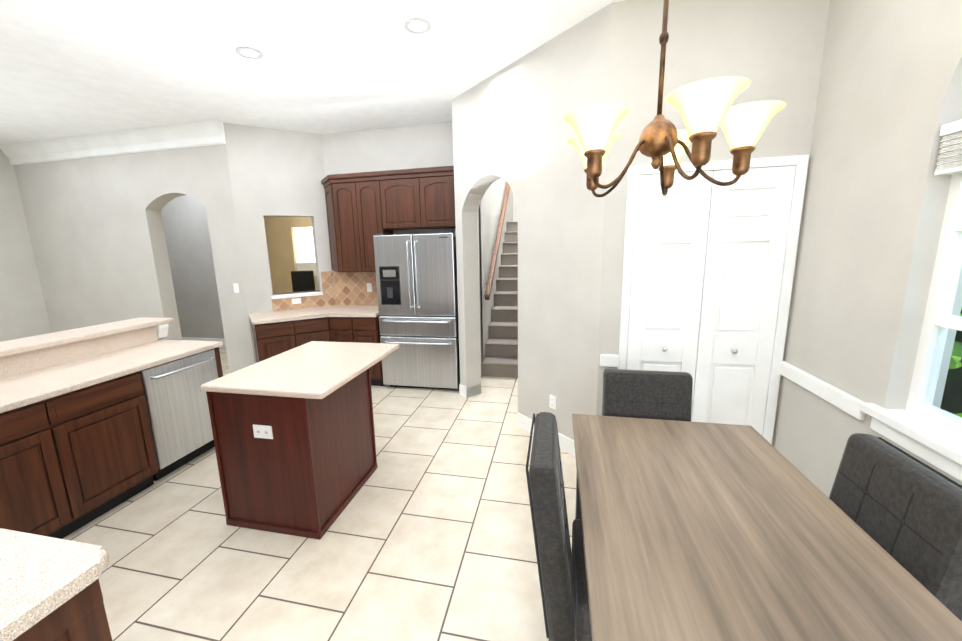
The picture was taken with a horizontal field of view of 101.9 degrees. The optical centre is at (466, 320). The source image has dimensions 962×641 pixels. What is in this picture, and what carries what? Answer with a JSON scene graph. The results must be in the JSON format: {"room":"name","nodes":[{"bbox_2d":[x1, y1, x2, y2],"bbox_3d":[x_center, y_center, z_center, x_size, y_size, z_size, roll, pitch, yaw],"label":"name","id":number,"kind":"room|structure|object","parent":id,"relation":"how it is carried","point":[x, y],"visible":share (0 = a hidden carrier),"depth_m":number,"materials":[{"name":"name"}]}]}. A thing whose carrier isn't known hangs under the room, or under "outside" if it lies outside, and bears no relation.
{"room":"kitchen and dining room","nodes":[
{"label":"kitchen and dining room","id":0,"kind":"room"},
{"bbox_2d":[161,195,272,338],"bbox_3d":[-4.540,-1.077,6.900,2.320,3.090,0.120,1,11,13],"label":"wall","id":1,"kind":"structure","parent":0,"point":[186,231],"depth_m":6.95,"materials":[{"name":"paint"}]},
{"bbox_2d":[263,216,310,218],"bbox_3d":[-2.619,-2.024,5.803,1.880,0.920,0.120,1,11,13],"label":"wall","id":2,"kind":"structure","parent":0,"point":[265,217],"depth_m":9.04,"materials":[{"name":"paint"}]},
{"bbox_2d":[265,219,317,293],"bbox_3d":[-3.014,-1.528,9.072,4.320,3.090,0.120,1,11,13],"label":"wall","id":3,"kind":"structure","parent":0,"point":[279,241],"depth_m":9.31,"materials":[{"name":"paint"}]},
{"bbox_2d":[288,223,316,278],"bbox_3d":[-3.685,-1.614,9.161,0.990,1.280,0.105,1,11,13],"label":"window","id":4,"kind":"structure","parent":3,"relation":"in","point":[304,246],"depth_m":9.22,"materials":[{"name":"white glass"}]},
{"bbox_2d":[291,270,314,291],"bbox_3d":[-3.275,-0.348,7.796,0.620,1.260,0.620,1,11,13],"label":"television","id":5,"kind":"object","parent":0,"point":[302,281],"visible":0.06,"depth_m":7.91,"materials":[{"name":"black plastic"}]},
{"bbox_2d":[0,0,624,144],"bbox_3d":[-1.998,-2.110,3.429,8.780,0.100,10.420,1,11,13],"label":"ceiling","id":6,"kind":"structure","parent":0,"point":[68,68],"depth_m":2.96,"materials":[{"name":"paint"}]},
{"bbox_2d":[236,47,262,58],"bbox_3d":[-1.588,-1.955,2.853,0.176,0.009,0.176,1,11,13],"label":"recessed light","id":7,"kind":"object","parent":6,"relation":"in","point":[249,53],"visible":1,"depth_m":2.85,"materials":[{"name":"white"}]},
{"bbox_2d":[404,18,430,33],"bbox_3d":[-0.320,-1.934,2.565,0.176,0.009,0.176,1,11,13],"label":"recessed light","id":8,"kind":"object","parent":6,"relation":"in","point":[418,26],"visible":1,"depth_m":2.56,"materials":[{"name":"white"}]},
{"bbox_2d":[564,0,785,196],"bbox_3d":[0.621,-1.051,1.158,0.630,1.268,0.643,1,11,13],"label":"chandelier","id":9,"kind":"object","parent":6,"relation":"hanging from","point":[705,109],"visible":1,"depth_m":1.15,"materials":[{"name":"white glass"}]},
{"bbox_2d":[63,346,576,640],"bbox_3d":[-1.883,0.995,4.166,8.780,0.100,10.720,1,11,13],"label":"floor","id":10,"kind":"structure","parent":0,"point":[428,535],"depth_m":2.19,"materials":[{"name":"tile"}]},
{"bbox_2d":[0,528,111,640],"bbox_3d":[-1.707,1.166,0.515,1.345,0.914,1.505,1,11,13],"label":"countertop","id":11,"kind":"structure","parent":10,"relation":"on","point":[50,588],"depth_m":0.94,"materials":[{"name":"beige stone"}]},
{"bbox_2d":[0,317,222,538],"bbox_3d":[-2.739,0.697,2.654,0.970,1.092,1.960,1,11,13],"label":"kitchen counter","id":12,"kind":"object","parent":10,"relation":"on","point":[77,449],"depth_m":2.45,"materials":[{"name":"brown wood"}]},
{"bbox_2d":[139,349,218,480],"bbox_3d":[-2.420,0.711,3.121,0.646,0.874,0.598,1,11,13],"label":"dishwasher","id":13,"kind":"object","parent":10,"relation":"on","point":[178,410],"visible":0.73,"depth_m":2.98,"materials":[{"name":"silver metal"}]},
{"bbox_2d":[201,341,398,539],"bbox_3d":[-1.019,0.725,2.747,0.785,0.914,1.075,1,11,13],"label":"kitchen island","id":14,"kind":"object","parent":10,"relation":"on","point":[293,431],"visible":1,"depth_m":2.31,"materials":[{"name":"brown wood"}]},
{"bbox_2d":[249,271,384,385],"bbox_3d":[-1.831,0.125,4.776,1.627,1.379,1.195,1,11,13],"label":"base cabinet","id":15,"kind":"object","parent":10,"relation":"on","point":[350,314],"depth_m":4.68,"materials":[{"name":"brown wood"}]},
{"bbox_2d":[373,231,459,389],"bbox_3d":[-0.515,-0.120,4.689,0.930,1.825,0.667,1,11,13],"label":"refrigerator","id":16,"kind":"object","parent":10,"relation":"on","point":[416,283],"visible":1,"depth_m":4.42,"materials":[{"name":"silver metal"}]},
{"bbox_2d":[482,221,517,377],"bbox_3d":[1.175,-0.657,6.583,1.174,2.091,3.925,1,11,13],"label":"staircase","id":17,"kind":"structure","parent":10,"relation":"on","point":[501,353],"depth_m":5.63,"materials":[{"name":"carpet"}]},
{"bbox_2d":[526,412,591,640],"bbox_3d":[0.526,0.899,1.472,0.572,0.968,0.440,1,11,13],"label":"dining chair","id":18,"kind":"object","parent":10,"relation":"on","point":[558,562],"visible":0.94,"depth_m":1.30,"materials":[{"name":"fabric"}]},
{"bbox_2d":[602,369,692,421],"bbox_3d":[0.935,0.793,1.974,0.440,0.968,0.572,1,11,13],"label":"dining chair","id":19,"kind":"object","parent":10,"relation":"on","point":[661,395],"visible":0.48,"depth_m":2.08,"materials":[{"name":"fabric"}]},
{"bbox_2d":[572,414,961,640],"bbox_3d":[0.848,1.000,1.454,0.846,0.760,1.290,1,11,13],"label":"dining table","id":20,"kind":"object","parent":10,"relation":"on","point":[697,531],"visible":0.92,"depth_m":1.14,"materials":[{"name":"brown wood"}]},
{"bbox_2d":[829,433,961,620],"bbox_3d":[1.152,0.909,1.329,0.572,0.968,0.440,1,11,13],"label":"dining chair","id":21,"kind":"object","parent":10,"relation":"on","point":[902,508],"visible":0.44,"depth_m":1.16,"materials":[{"name":"fabric"}]},
{"bbox_2d":[0,0,961,497],"bbox_3d":[-1.943,-1.313,3.728,8.780,4.600,10.720,1,11,13],"label":"wall","id":22,"kind":"structure","parent":0,"point":[868,92],"depth_m":2.72,"materials":[{"name":"paint"}]},
{"bbox_2d":[233,283,238,292],"bbox_3d":[-2.797,-0.392,4.735,0.070,0.115,0.012,1,11,13],"label":"light switch","id":23,"kind":"object","parent":22,"relation":"attached to","point":[236,287],"visible":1,"depth_m":4.73,"materials":[{"name":"white plastic"}]},
{"bbox_2d":[321,178,332,269],"bbox_3d":[-1.678,-1.175,4.942,0.336,1.105,0.314,1,11,13],"label":"upper cabinet","id":24,"kind":"object","parent":22,"relation":"attached to","point":[323,180],"depth_m":5.04,"materials":[{"name":"brown wood"}]},
{"bbox_2d":[325,174,364,271],"bbox_3d":[-1.419,-1.171,4.883,0.418,1.105,0.314,1,11,13],"label":"upper cabinet","id":25,"kind":"object","parent":22,"relation":"attached to","point":[346,232],"depth_m":4.74,"materials":[{"name":"brown wood"}]},
{"bbox_2d":[361,174,392,271],"bbox_3d":[-1.113,-1.165,4.814,0.420,1.105,0.314,1,11,13],"label":"upper cabinet","id":26,"kind":"object","parent":22,"relation":"attached to","point":[363,209],"depth_m":4.63,"materials":[{"name":"brown wood"}]},
{"bbox_2d":[385,170,424,229],"bbox_3d":[-0.706,-1.404,4.674,0.544,0.605,0.314,1,11,13],"label":"upper cabinet","id":27,"kind":"object","parent":22,"relation":"attached to","point":[404,193],"depth_m":4.52,"materials":[{"name":"brown wood"}]},
{"bbox_2d":[425,170,455,228],"bbox_3d":[-0.290,-1.397,4.579,0.545,0.605,0.314,1,11,13],"label":"upper cabinet","id":28,"kind":"object","parent":22,"relation":"attached to","point":[439,184],"depth_m":4.43,"materials":[{"name":"brown wood"}]},
{"bbox_2d":[0,119,961,481],"bbox_3d":[-2.243,-0.302,2.491,8.536,3.090,7.600,1,11,13],"label":"trim","id":29,"kind":"structure","parent":22,"relation":"attached to","point":[934,445],"depth_m":2.52,"materials":[{"name":"white wood"}]},
{"bbox_2d":[485,183,509,299],"bbox_3d":[0.532,-1.551,6.128,0.102,2.087,2.923,1,11,13],"label":"stair handrail","id":30,"kind":"object","parent":22,"relation":"attached to","point":[489,283],"visible":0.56,"depth_m":5.62,"materials":[{"name":"brown wood"}]},
{"bbox_2d":[549,394,555,409],"bbox_3d":[0.713,0.674,3.221,0.008,0.115,0.070,-9,13,-33],"label":"outlet","id":31,"kind":"object","parent":22,"relation":"attached to","point":[552,403],"visible":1,"depth_m":3.21,"materials":[{"name":"white plastic"}]},
{"bbox_2d":[626,166,795,434],"bbox_3d":[1.540,0.095,2.576,0.876,2.064,0.071,1,11,13],"label":"bifold door","id":32,"kind":"structure","parent":22,"relation":"in","point":[707,266],"depth_m":2.53,"materials":[{"name":"white wood"}]},
{"bbox_2d":[905,173,961,436],"bbox_3d":[1.824,-0.354,0.980,0.059,1.775,1.220,1,11,13],"label":"arched window","id":33,"kind":"structure","parent":22,"relation":"in","point":[939,320],"depth_m":1.60,"materials":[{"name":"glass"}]},
{"bbox_2d":[934,119,961,175],"bbox_3d":[1.753,-0.557,0.957,0.064,0.188,1.204,1,11,13],"label":"window blind","id":34,"kind":"object","parent":22,"relation":"attached to","point":[950,163],"visible":1,"depth_m":1.49,"materials":[{"name":"white plastic"}]},
{"bbox_2d":[513,192,517,220],"bbox_3d":[1.521,-2.267,8.291,1.290,4.600,0.100,1,11,13],"label":"wall","id":35,"kind":"structure","parent":0,"point":[515,210],"depth_m":8.32,"materials":[{"name":"paint"}]},
{"label":"outside","id":36,"kind":"structure","parent":0,"visible":0},
{"bbox_3d":[5.481,1.357,1.350,6.840,0.100,13.000,1,11,13],"label":"ground","id":37,"kind":"structure","parent":36,"visible":0},
{"bbox_2d":[940,308,961,417],"bbox_3d":[3.105,0.327,1.788,1.933,1.636,2.334,1,11,13],"label":"bush","id":38,"kind":"object","parent":37,"relation":"on","point":[955,377],"depth_m":1.88,"materials":[{"name":"green plant"}]}
]}

